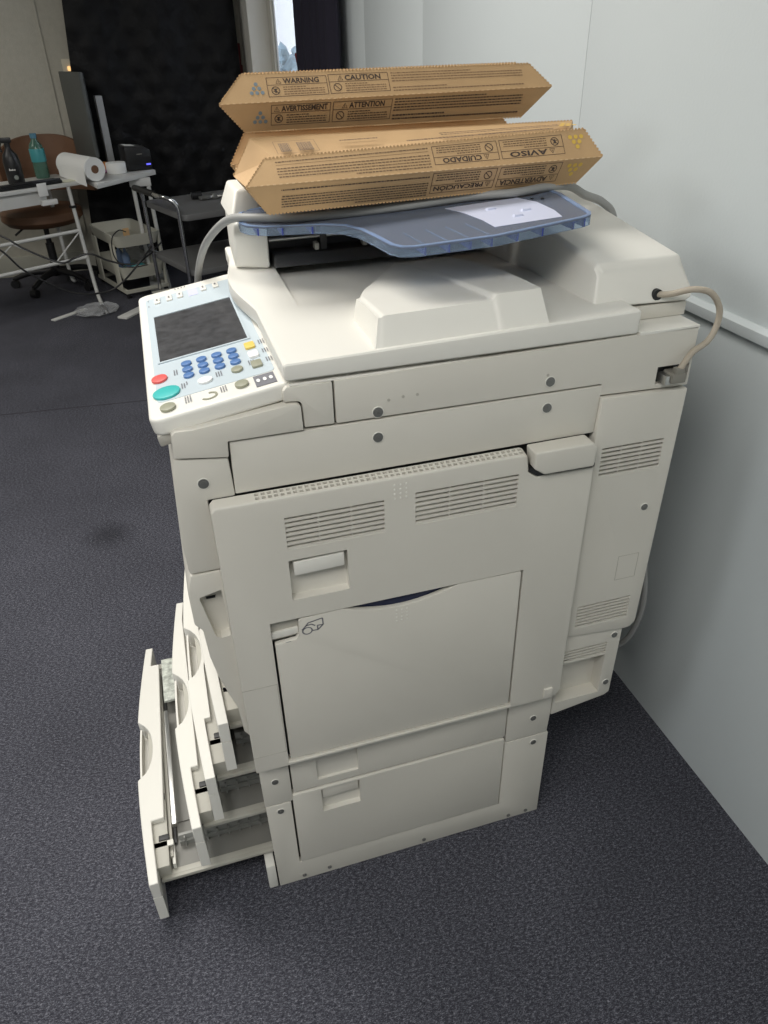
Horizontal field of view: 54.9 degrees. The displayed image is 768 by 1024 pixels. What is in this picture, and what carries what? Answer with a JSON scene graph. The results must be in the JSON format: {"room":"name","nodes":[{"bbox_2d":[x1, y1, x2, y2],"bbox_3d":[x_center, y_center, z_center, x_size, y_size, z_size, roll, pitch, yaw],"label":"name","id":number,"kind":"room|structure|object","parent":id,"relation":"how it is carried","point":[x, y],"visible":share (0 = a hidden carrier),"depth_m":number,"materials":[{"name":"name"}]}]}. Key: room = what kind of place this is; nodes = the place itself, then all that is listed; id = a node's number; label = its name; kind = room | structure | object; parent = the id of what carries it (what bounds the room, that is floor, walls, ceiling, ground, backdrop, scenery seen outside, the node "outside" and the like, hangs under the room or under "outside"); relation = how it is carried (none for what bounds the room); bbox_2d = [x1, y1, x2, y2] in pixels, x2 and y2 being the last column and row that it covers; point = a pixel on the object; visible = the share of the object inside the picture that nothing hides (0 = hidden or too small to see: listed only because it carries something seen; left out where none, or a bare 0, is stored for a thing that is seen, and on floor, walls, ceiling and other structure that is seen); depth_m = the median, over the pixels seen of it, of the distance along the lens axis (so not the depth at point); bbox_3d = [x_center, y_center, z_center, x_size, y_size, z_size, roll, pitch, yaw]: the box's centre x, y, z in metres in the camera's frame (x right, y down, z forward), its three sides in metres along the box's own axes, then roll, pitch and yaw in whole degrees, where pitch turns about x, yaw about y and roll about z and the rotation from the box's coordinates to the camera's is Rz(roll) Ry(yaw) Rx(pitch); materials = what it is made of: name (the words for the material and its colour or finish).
{"room":"back office","nodes":[
{"label":"back office","id":0,"kind":"room"},
{"bbox_2d":[0,0,244,257],"bbox_3d":[-3.710,-2.756,4.752,6.100,2.600,0.140,-10,34,-14],"label":"wall","id":1,"kind":"structure","parent":0,"point":[27,101],"depth_m":5.05,"materials":[{"name":"beige paint"}]},
{"bbox_2d":[0,250,96,277],"bbox_3d":[-4.209,-1.580,5.219,4.950,0.140,0.025,-10,34,-14],"label":"baseboard","id":2,"kind":"structure","parent":1,"relation":"attached to","point":[6,265],"depth_m":5.58,"materials":[{"name":"grey paint"}]},
{"bbox_2d":[32,0,90,249],"bbox_3d":[-2.277,-3.038,5.002,0.012,2.460,0.008,-10,34,-14],"label":"trim","id":3,"kind":"structure","parent":1,"relation":"attached to","point":[32,0],"depth_m":5.08,"materials":[{"name":"beige paint"}]},
{"bbox_2d":[61,59,70,71],"bbox_3d":[-2.152,-3.021,5.044,0.072,0.116,0.028,-10,34,-14],"label":"wall outlet","id":4,"kind":"object","parent":1,"relation":"attached to","point":[65,62],"visible":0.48,"depth_m":5.03,"materials":[{"name":"beige plastic"}]},
{"bbox_2d":[237,43,242,72],"bbox_3d":[-1.034,-3.129,5.313,0.052,0.401,0.044,-10,34,-14],"label":"brush","id":5,"kind":"object","parent":1,"relation":"hanging from","point":[241,66],"visible":0.2,"depth_m":5.25,"materials":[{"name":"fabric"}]},
{"bbox_2d":[0,265,767,1023],"bbox_3d":[-2.346,0.513,2.085,6.300,0.050,8.800,-10,34,-14],"label":"floor","id":6,"kind":"structure","parent":0,"point":[629,894],"depth_m":1.59,"materials":[{"name":"grey carpet"}]},
{"bbox_2d":[0,134,99,297],"bbox_3d":[-2.326,-2.067,5.145,0.744,0.954,0.622,-14,35,-19],"label":"office chair","id":7,"kind":"object","parent":6,"relation":"on","point":[38,217],"visible":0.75,"depth_m":5.11,"materials":[{"name":"brown leather"}]},
{"bbox_2d":[0,174,107,313],"bbox_3d":[-2.402,-1.639,4.690,1.053,0.734,1.278,26,42,35],"label":"desk","id":8,"kind":"object","parent":6,"relation":"on","point":[26,197],"visible":0.83,"depth_m":4.71,"materials":[{"name":"white metal"}]},
{"bbox_2d":[0,137,24,183],"bbox_3d":[-2.320,-2.182,4.604,0.101,0.265,0.101,-10,34,-14],"label":"water bottle","id":9,"kind":"object","parent":8,"relation":"on","point":[11,162],"visible":0.91,"depth_m":4.58,"materials":[{"name":"black plastic"}]},
{"bbox_2d":[0,178,61,191],"bbox_3d":[-2.203,-2.032,4.577,0.120,0.037,0.400,26,42,35],"label":"tray","id":10,"kind":"object","parent":8,"relation":"on","point":[29,184],"visible":1,"depth_m":4.53,"materials":[{"name":"black plastic"}]},
{"bbox_2d":[28,133,49,178],"bbox_3d":[-2.248,-2.313,4.806,0.093,0.262,0.092,-10,34,-14],"label":"water bottle","id":11,"kind":"object","parent":8,"relation":"on","point":[36,151],"visible":1,"depth_m":4.78,"materials":[{"name":"green plastic"}]},
{"bbox_2d":[36,183,48,196],"bbox_3d":[-2.117,-1.997,4.587,0.004,0.075,0.060,26,42,35],"label":"card","id":12,"kind":"object","parent":8,"relation":"hanging from","point":[42,188],"visible":1,"depth_m":4.59,"materials":[{"name":"white paper"}]},
{"bbox_2d":[40,198,57,205],"bbox_3d":[-2.107,-1.950,4.657,0.030,0.030,0.100,26,42,35],"label":"paper","id":13,"kind":"object","parent":8,"relation":"attached to","point":[53,201],"visible":1,"depth_m":4.64,"materials":[{"name":"white paper"}]},
{"bbox_2d":[62,179,75,182],"bbox_3d":[-2.013,-2.129,4.750,0.080,0.003,0.150,20,38,29],"label":"paper sheet","id":14,"kind":"object","parent":8,"relation":"on","point":[67,180],"visible":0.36,"depth_m":4.73,"materials":[{"name":"beige paper"}]},
{"bbox_2d":[0,246,151,294],"bbox_3d":[-1.937,-1.521,4.503,1.043,0.411,0.082,-10,34,-13],"label":"cable","id":15,"kind":"object","parent":8,"relation":"hanging from","point":[150,247],"visible":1,"depth_m":4.59,"materials":[{"name":"black plastic"}]},
{"bbox_2d":[56,152,104,185],"bbox_3d":[-1.959,-2.217,4.775,0.402,0.161,0.142,28,43,37],"label":"paper towel roll","id":16,"kind":"object","parent":8,"relation":"on","point":[79,168],"visible":1,"depth_m":4.68,"materials":[{"name":"white paper"}]},
{"bbox_2d":[0,235,161,264],"bbox_3d":[-1.911,-1.629,4.475,1.110,0.321,0.129,-13,35,-17],"label":"cable","id":17,"kind":"object","parent":8,"relation":"hanging from","point":[11,241],"visible":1,"depth_m":4.48,"materials":[{"name":"black plastic"}]},
{"bbox_2d":[51,308,87,320],"bbox_3d":[-2.031,-1.275,4.781,0.036,0.008,0.260,17,37,26],"label":"strip","id":18,"kind":"object","parent":6,"relation":"on","point":[82,309],"visible":1,"depth_m":4.77,"materials":[{"name":"white"}]},
{"bbox_2d":[86,169,170,290],"bbox_3d":[-1.741,-1.949,5.140,0.486,0.732,0.591,-20,37,-26],"label":"side table","id":19,"kind":"object","parent":6,"relation":"on","point":[140,178],"visible":0.7,"depth_m":4.99,"materials":[{"name":"white metal"}]},
{"bbox_2d":[58,71,99,157],"bbox_3d":[-2.031,-2.605,4.950,0.120,0.585,0.340,-26,40,-33],"label":"monitor","id":20,"kind":"object","parent":19,"relation":"on","point":[73,86],"visible":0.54,"depth_m":4.89,"materials":[{"name":"black plastic"}]},
{"bbox_2d":[93,95,114,161],"bbox_3d":[-1.919,-2.610,5.087,0.044,0.440,0.100,-15,35,-20],"label":"slab","id":21,"kind":"object","parent":19,"relation":"on","point":[98,100],"visible":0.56,"depth_m":5.04,"materials":[{"name":"grey"}]},
{"bbox_2d":[105,161,126,174],"bbox_3d":[-1.793,-2.305,4.955,0.128,0.066,0.127,-10,34,-14],"label":"paper roll","id":22,"kind":"object","parent":19,"relation":"on","point":[112,167],"visible":1,"depth_m":4.92,"materials":[{"name":"white paper"}]},
{"bbox_2d":[118,144,152,170],"bbox_3d":[-1.703,-2.434,5.065,0.170,0.158,0.172,-19,37,-25],"label":"printer","id":23,"kind":"object","parent":19,"relation":"on","point":[136,157],"visible":0.95,"depth_m":5.01,"materials":[{"name":"black plastic"}]},
{"bbox_2d":[118,306,139,318],"bbox_3d":[-1.599,-1.317,4.824,0.070,0.012,0.340,11,35,18],"label":"board","id":24,"kind":"object","parent":6,"relation":"on","point":[135,311],"visible":0.51,"depth_m":4.75,"materials":[{"name":"white plastic"}]},
{"bbox_2d":[89,218,169,298],"bbox_3d":[-1.793,-1.792,5.205,0.325,0.404,0.560,-23,39,-30],"label":"utility cart","id":25,"kind":"object","parent":6,"relation":"on","point":[104,231],"visible":0.91,"depth_m":5.13,"materials":[{"name":"beige painted metal"}]},
{"bbox_2d":[116,247,122,267],"bbox_3d":[-1.832,-1.760,5.140,0.052,0.170,0.051,-10,34,-14],"label":"water bottle","id":26,"kind":"object","parent":25,"relation":"in","point":[118,251],"visible":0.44,"depth_m":5.11,"materials":[{"name":"blue plastic"}]},
{"bbox_2d":[89,218,157,247],"bbox_3d":[-1.799,-1.929,5.114,0.310,0.075,0.560,-23,39,-30],"label":"basket","id":27,"kind":"object","parent":25,"relation":"on","point":[104,231],"depth_m":5.14,"materials":[{"name":"beige plastic"}]},
{"bbox_2d":[122,228,129,235],"bbox_3d":[-1.746,-1.881,5.019,0.044,0.085,0.006,-27,41,-34],"label":"tag","id":28,"kind":"object","parent":25,"relation":"in","point":[126,233],"visible":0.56,"depth_m":5.01,"materials":[{"name":"beige paper"}]},
{"bbox_2d":[122,248,130,266],"bbox_3d":[-1.779,-1.737,5.112,0.052,0.160,0.051,-10,34,-14],"label":"water bottle","id":29,"kind":"object","parent":25,"relation":"in","point":[125,256],"visible":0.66,"depth_m":5.08,"materials":[{"name":"blue plastic"}]},
{"bbox_2d":[111,229,147,267],"bbox_3d":[-1.655,-1.718,4.819,0.211,0.233,0.104,-4,33,-4],"label":"cable","id":30,"kind":"object","parent":25,"relation":"hanging from","point":[119,229],"visible":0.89,"depth_m":4.79,"materials":[{"name":"black plastic"}]},
{"bbox_2d":[100,247,162,279],"bbox_3d":[-1.795,-1.756,5.225,0.310,0.085,0.560,-23,39,-30],"label":"basket","id":31,"kind":"object","parent":25,"relation":"on","point":[135,253],"depth_m":5.10,"materials":[{"name":"beige plastic"}]},
{"bbox_2d":[62,0,244,270],"bbox_3d":[-1.610,-2.960,5.112,1.245,2.440,0.054,-10,34,-14],"label":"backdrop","id":32,"kind":"structure","parent":6,"relation":"on","point":[161,70],"depth_m":5.15,"materials":[{"name":"black fabric"}]},
{"bbox_2d":[152,287,176,293],"bbox_3d":[-1.386,-1.360,4.776,0.170,0.125,0.130,-20,37,-26],"label":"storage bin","id":33,"kind":"object","parent":6,"relation":"on","point":[158,291],"visible":0.18,"depth_m":4.76,"materials":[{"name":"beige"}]},
{"bbox_2d":[132,185,229,289],"bbox_3d":[-1.042,-1.651,4.618,0.801,0.772,0.600,-22,38,-29],"label":"trolley","id":34,"kind":"object","parent":6,"relation":"on","point":[182,208],"visible":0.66,"depth_m":4.42,"materials":[{"name":"grey metal"}]},
{"bbox_2d":[146,190,225,220],"bbox_3d":[-1.025,-1.875,4.493,0.660,0.035,0.600,-22,38,-29],"label":"shelf","id":35,"kind":"object","parent":34,"relation":"attached to","point":[196,209],"depth_m":4.33,"materials":[{"name":"grey metal"}]},
{"bbox_2d":[156,239,229,275],"bbox_3d":[-1.019,-1.619,4.658,0.660,0.035,0.600,-22,38,-29],"label":"shelf","id":36,"kind":"object","parent":34,"relation":"attached to","point":[215,260],"depth_m":4.55,"materials":[{"name":"grey plastic"}]},
{"bbox_2d":[191,191,201,199],"bbox_3d":[-1.141,-1.926,4.503,0.068,0.041,0.042,-16,36,-22],"label":"roll","id":37,"kind":"object","parent":34,"relation":"on","point":[194,195],"visible":0.92,"depth_m":4.49,"materials":[{"name":"black plastic"}]},
{"bbox_2d":[198,193,222,199],"bbox_3d":[-1.034,-1.929,4.511,0.194,0.030,0.067,-20,37,-26],"label":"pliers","id":38,"kind":"object","parent":34,"relation":"on","point":[213,195],"visible":0.87,"depth_m":4.49,"materials":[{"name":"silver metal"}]},
{"bbox_2d":[138,180,722,918],"bbox_3d":[-0.068,0.040,1.515,1.044,1.262,0.704,-10,34,-14],"label":"photocopier","id":39,"kind":"object","parent":6,"relation":"on","point":[420,459],"visible":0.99,"depth_m":1.18,"materials":[{"name":"grey plastic"}]},
{"bbox_2d":[284,500,384,549],"bbox_3d":[-0.072,0.017,1.087,0.148,0.056,0.010,-10,34,-14],"label":"vent grille","id":40,"kind":"object","parent":39,"relation":"attached to","point":[338,524],"depth_m":1.08,"materials":[{"name":"beige plastic"}]},
{"bbox_2d":[230,118,507,169],"bbox_3d":[-0.014,-0.664,1.361,0.547,0.093,0.104,-10,34,-14],"label":"carton","id":41,"kind":"object","parent":39,"relation":"on","point":[246,136],"visible":0.11,"depth_m":1.31,"materials":[{"name":"brown cardboard"}]},
{"bbox_2d":[270,571,520,764],"bbox_3d":[0.031,0.270,1.284,0.431,0.330,0.018,-10,34,-14],"label":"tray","id":42,"kind":"object","parent":39,"relation":"on","point":[365,670],"depth_m":1.27,"materials":[{"name":"beige plastic"}]},
{"bbox_2d":[194,183,616,282],"bbox_3d":[-0.007,-0.403,1.360,0.848,0.377,0.257,5,33,9],"label":"cable","id":43,"kind":"object","parent":39,"relation":"on","point":[543,187],"visible":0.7,"depth_m":1.20,"materials":[{"name":"grey plastic"}]},
{"bbox_2d":[237,190,590,257],"bbox_3d":[0.036,-0.472,1.186,0.505,0.050,0.433,-10,34,-14],"label":"tray","id":44,"kind":"object","parent":39,"relation":"on","point":[551,215],"depth_m":1.12,"materials":[{"name":"blue plastic"}]},
{"bbox_2d":[233,120,602,214],"bbox_3d":[0.055,-0.552,1.181,0.582,0.104,0.112,-8,33,-10],"label":"carton","id":45,"kind":"object","parent":39,"relation":"on","point":[294,173],"visible":1,"depth_m":1.15,"materials":[{"name":"brown cardboard"}]},
{"bbox_2d":[275,148,431,177],"bbox_3d":[-0.044,-0.529,1.120,0.237,0.028,0.022,-8,33,-10],"label":"print","id":46,"kind":"object","parent":45,"relation":"on","point":[377,162],"depth_m":1.12,"materials":[{"name":"brown cardboard"}]},
{"bbox_2d":[281,177,429,207],"bbox_3d":[-0.043,-0.493,1.140,0.231,0.034,0.018,-9,34,-11],"label":"print","id":47,"kind":"object","parent":45,"relation":"on","point":[296,192],"depth_m":1.14,"materials":[{"name":"brown cardboard"}]},
{"bbox_2d":[339,137,376,140],"bbox_3d":[-0.040,-0.583,1.157,0.061,0.002,0.004,-8,33,-9],"label":"print","id":48,"kind":"object","parent":45,"relation":"on","point":[358,138],"depth_m":1.17,"materials":[{"name":"brown cardboard"}]},
{"bbox_2d":[436,171,480,181],"bbox_3d":[0.116,-0.524,1.158,0.072,0.014,0.008,-8,34,-10],"label":"print","id":49,"kind":"object","parent":45,"relation":"on","point":[441,176],"depth_m":1.16,"materials":[{"name":"brown cardboard"}]},
{"bbox_2d":[436,144,480,153],"bbox_3d":[0.116,-0.563,1.148,0.072,0.011,0.008,-8,33,-10],"label":"print","id":50,"kind":"object","parent":45,"relation":"on","point":[440,148],"depth_m":1.15,"materials":[{"name":"brown cardboard"}]},
{"bbox_2d":[407,128,552,140],"bbox_3d":[0.153,-0.596,1.169,0.241,0.008,0.006,-8,33,-10],"label":"print","id":51,"kind":"object","parent":45,"relation":"on","point":[519,134],"depth_m":1.17,"materials":[{"name":"brown cardboard"}]},
{"bbox_2d":[439,124,558,134],"bbox_3d":[0.187,-0.614,1.189,0.201,0.006,0.012,-8,33,-9],"label":"print","id":52,"kind":"object","parent":45,"relation":"on","point":[513,129],"depth_m":1.20,"materials":[{"name":"brown cardboard"}]},
{"bbox_2d":[503,165,546,174],"bbox_3d":[0.223,-0.542,1.177,0.071,0.014,0.008,-8,34,-10],"label":"print","id":53,"kind":"object","parent":45,"relation":"on","point":[507,169],"depth_m":1.18,"materials":[{"name":"brown cardboard"}]},
{"bbox_2d":[503,138,546,147],"bbox_3d":[0.222,-0.581,1.165,0.072,0.011,0.008,-8,33,-10],"label":"print","id":54,"kind":"object","parent":45,"relation":"on","point":[507,142],"depth_m":1.17,"materials":[{"name":"brown cardboard"}]},
{"bbox_2d":[415,475,518,524],"bbox_3d":[0.126,-0.022,1.134,0.168,0.058,0.010,-10,34,-14],"label":"vent grille","id":55,"kind":"object","parent":39,"relation":"attached to","point":[470,498],"depth_m":1.13,"materials":[{"name":"beige plastic"}]},
{"bbox_2d":[563,642,606,662],"bbox_3d":[0.387,0.274,1.443,0.098,0.026,0.007,-10,34,-14],"label":"vent grille","id":56,"kind":"object","parent":39,"relation":"attached to","point":[590,649],"depth_m":1.44,"materials":[{"name":"beige plastic"}]},
{"bbox_2d":[574,596,629,628],"bbox_3d":[0.406,0.184,1.388,0.110,0.053,0.012,-10,34,-14],"label":"vent grille","id":57,"kind":"object","parent":39,"relation":"attached to","point":[599,612],"depth_m":1.38,"materials":[{"name":"beige plastic"}]},
{"bbox_2d":[598,438,662,477],"bbox_3d":[0.400,-0.091,1.210,0.113,0.055,0.012,-10,34,-14],"label":"vent grille","id":58,"kind":"object","parent":39,"relation":"attached to","point":[619,457],"depth_m":1.21,"materials":[{"name":"beige plastic"}]},
{"bbox_2d":[618,568,647,647],"bbox_3d":[0.477,0.157,1.534,0.135,0.347,0.028,15,36,23],"label":"power cord","id":59,"kind":"object","parent":39,"relation":"attached to","point":[644,590],"visible":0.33,"depth_m":1.52,"materials":[{"name":"grey plastic"}]},
{"bbox_3d":[0.018,-0.607,1.280,0.563,0.090,0.101,-10,34,-14],"label":"carton","id":60,"kind":"object","parent":39,"relation":"on","visible":0},
{"bbox_2d":[219,62,551,132],"bbox_3d":[0.003,-0.694,1.235,0.563,0.084,0.099,-10,34,-14],"label":"carton","id":61,"kind":"object","parent":60,"relation":"on","point":[272,101],"visible":1,"depth_m":1.20,"materials":[{"name":"brown cardboard"}]},
{"bbox_2d":[283,86,324,93],"bbox_3d":[-0.125,-0.662,1.160,0.065,0.010,0.007,-10,34,-14],"label":"print","id":62,"kind":"object","parent":61,"relation":"on","point":[286,89],"depth_m":1.16,"materials":[{"name":"brown"}]},
{"bbox_2d":[286,113,325,122],"bbox_3d":[-0.124,-0.633,1.188,0.065,0.012,0.008,-10,34,-14],"label":"print","id":63,"kind":"object","parent":61,"relation":"on","point":[290,117],"depth_m":1.19,"materials":[{"name":"brown cardboard"}]},
{"bbox_2d":[345,82,386,90],"bbox_3d":[-0.029,-0.681,1.183,0.067,0.010,0.007,-10,34,-14],"label":"print","id":64,"kind":"object","parent":61,"relation":"on","point":[349,86],"depth_m":1.18,"materials":[{"name":"brown"}]},
{"bbox_2d":[347,110,386,118],"bbox_3d":[-0.027,-0.652,1.212,0.067,0.012,0.008,-10,34,-14],"label":"print","id":65,"kind":"object","parent":61,"relation":"on","point":[351,114],"depth_m":1.21,"materials":[{"name":"brown"}]},
{"bbox_2d":[390,69,523,90],"bbox_3d":[0.123,-0.715,1.221,0.231,0.025,0.018,-10,34,-14],"label":"print","id":66,"kind":"object","parent":61,"relation":"on","point":[400,79],"depth_m":1.22,"materials":[{"name":"brown"}]},
{"bbox_2d":[392,94,522,118],"bbox_3d":[0.125,-0.683,1.243,0.229,0.033,0.022,-10,34,-14],"label":"print","id":67,"kind":"object","parent":61,"relation":"attached to","point":[404,106],"depth_m":1.24,"materials":[{"name":"brown"}]},
{"bbox_2d":[272,0,767,863],"bbox_3d":[0.432,-1.050,1.950,0.100,2.600,8.560,-10,34,-14],"label":"wall","id":68,"kind":"structure","parent":0,"point":[672,95],"depth_m":1.53,"materials":[{"name":"white paint"}]},
{"bbox_2d":[237,0,272,72],"bbox_3d":[-0.881,-3.120,5.201,0.143,2.600,0.400,-10,34,-14],"label":"trim","id":69,"kind":"structure","parent":68,"relation":"attached to","point":[253,16],"depth_m":4.96,"materials":[{"name":"white paint"}]},
{"bbox_2d":[266,0,277,71],"bbox_3d":[-0.743,-3.204,4.866,0.014,1.300,0.125,-10,34,-14],"label":"trim","id":70,"kind":"structure","parent":68,"relation":"attached to","point":[269,2],"depth_m":4.88,"materials":[{"name":"grey"}]},
{"bbox_2d":[272,0,296,71],"bbox_3d":[-0.471,-2.742,4.187,0.018,1.146,1.592,-10,34,-14],"label":"window","id":71,"kind":"structure","parent":68,"relation":"in","point":[282,9],"depth_m":4.61,"materials":[{"name":"clear glass"}]},
{"bbox_2d":[292,0,341,70],"bbox_3d":[-0.331,-2.123,3.767,0.056,2.440,0.880,-10,34,-14],"label":"curtain","id":72,"kind":"object","parent":68,"relation":"hanging from","point":[316,22],"visible":0.18,"depth_m":3.55,"materials":[{"name":"black fabric"}]},
{"bbox_2d":[685,295,767,348],"bbox_3d":[0.697,-0.256,1.224,0.016,0.031,6.420,-10,34,-14],"label":"trim","id":73,"kind":"structure","parent":68,"relation":"attached to","point":[758,334],"depth_m":1.36,"materials":[{"name":"white paint"}]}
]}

